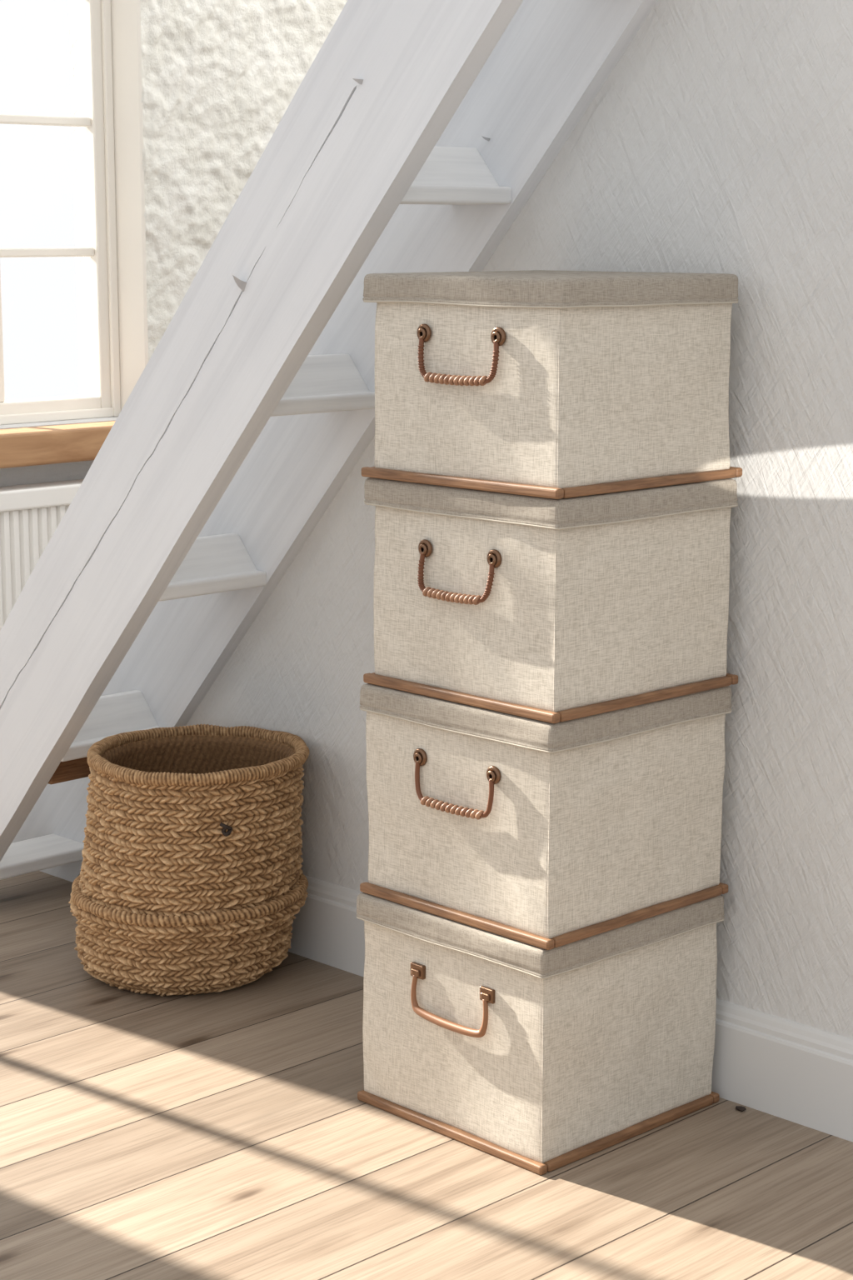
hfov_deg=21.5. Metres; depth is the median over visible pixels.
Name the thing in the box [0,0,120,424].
window
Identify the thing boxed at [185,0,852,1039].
wall
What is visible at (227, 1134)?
floor
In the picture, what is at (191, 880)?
basket
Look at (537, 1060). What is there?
storage box
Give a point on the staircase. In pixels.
(417, 133)
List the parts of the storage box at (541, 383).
handle, trim, box lid, trim, trim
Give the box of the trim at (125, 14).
[110,0,148,410]
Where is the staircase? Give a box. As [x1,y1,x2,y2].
[0,0,658,882]
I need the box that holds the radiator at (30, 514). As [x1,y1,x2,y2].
[0,479,84,630]
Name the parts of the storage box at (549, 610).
handle, trim, box lid, trim, trim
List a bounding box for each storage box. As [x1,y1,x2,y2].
[356,892,724,1174]
[360,683,732,949]
[361,270,742,499]
[363,477,738,723]
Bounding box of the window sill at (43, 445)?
[0,420,115,468]
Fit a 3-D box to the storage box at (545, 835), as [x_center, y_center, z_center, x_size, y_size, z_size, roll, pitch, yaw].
[0.168,0.215,3.233,0.392,0.309,0.380,-10,14,-43]
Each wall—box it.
[0,0,347,486]
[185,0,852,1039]
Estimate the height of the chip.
0.006 m
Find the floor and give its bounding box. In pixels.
[0,870,852,1279]
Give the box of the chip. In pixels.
[735,1105,746,1111]
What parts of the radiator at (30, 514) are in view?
panel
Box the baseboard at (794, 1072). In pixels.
[288,875,852,1142]
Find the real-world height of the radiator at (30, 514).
0.715 m
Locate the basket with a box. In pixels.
[68,724,309,996]
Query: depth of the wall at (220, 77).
5.18 m
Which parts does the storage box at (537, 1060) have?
handle, trim, box lid, trim, trim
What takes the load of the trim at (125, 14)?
attached to the wall at (220, 77)
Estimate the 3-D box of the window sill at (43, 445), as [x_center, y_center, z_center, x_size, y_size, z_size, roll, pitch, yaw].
[-0.879,-0.429,4.937,0.180,0.074,0.820,10,15,44]
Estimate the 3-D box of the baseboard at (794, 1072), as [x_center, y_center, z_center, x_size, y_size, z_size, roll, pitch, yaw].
[1.170,0.739,2.611,4.990,0.144,0.016,10,15,44]
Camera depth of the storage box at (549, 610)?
3.04 m
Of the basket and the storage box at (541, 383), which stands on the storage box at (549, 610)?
the storage box at (541, 383)
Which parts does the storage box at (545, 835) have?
handle, trim, box lid, trim, trim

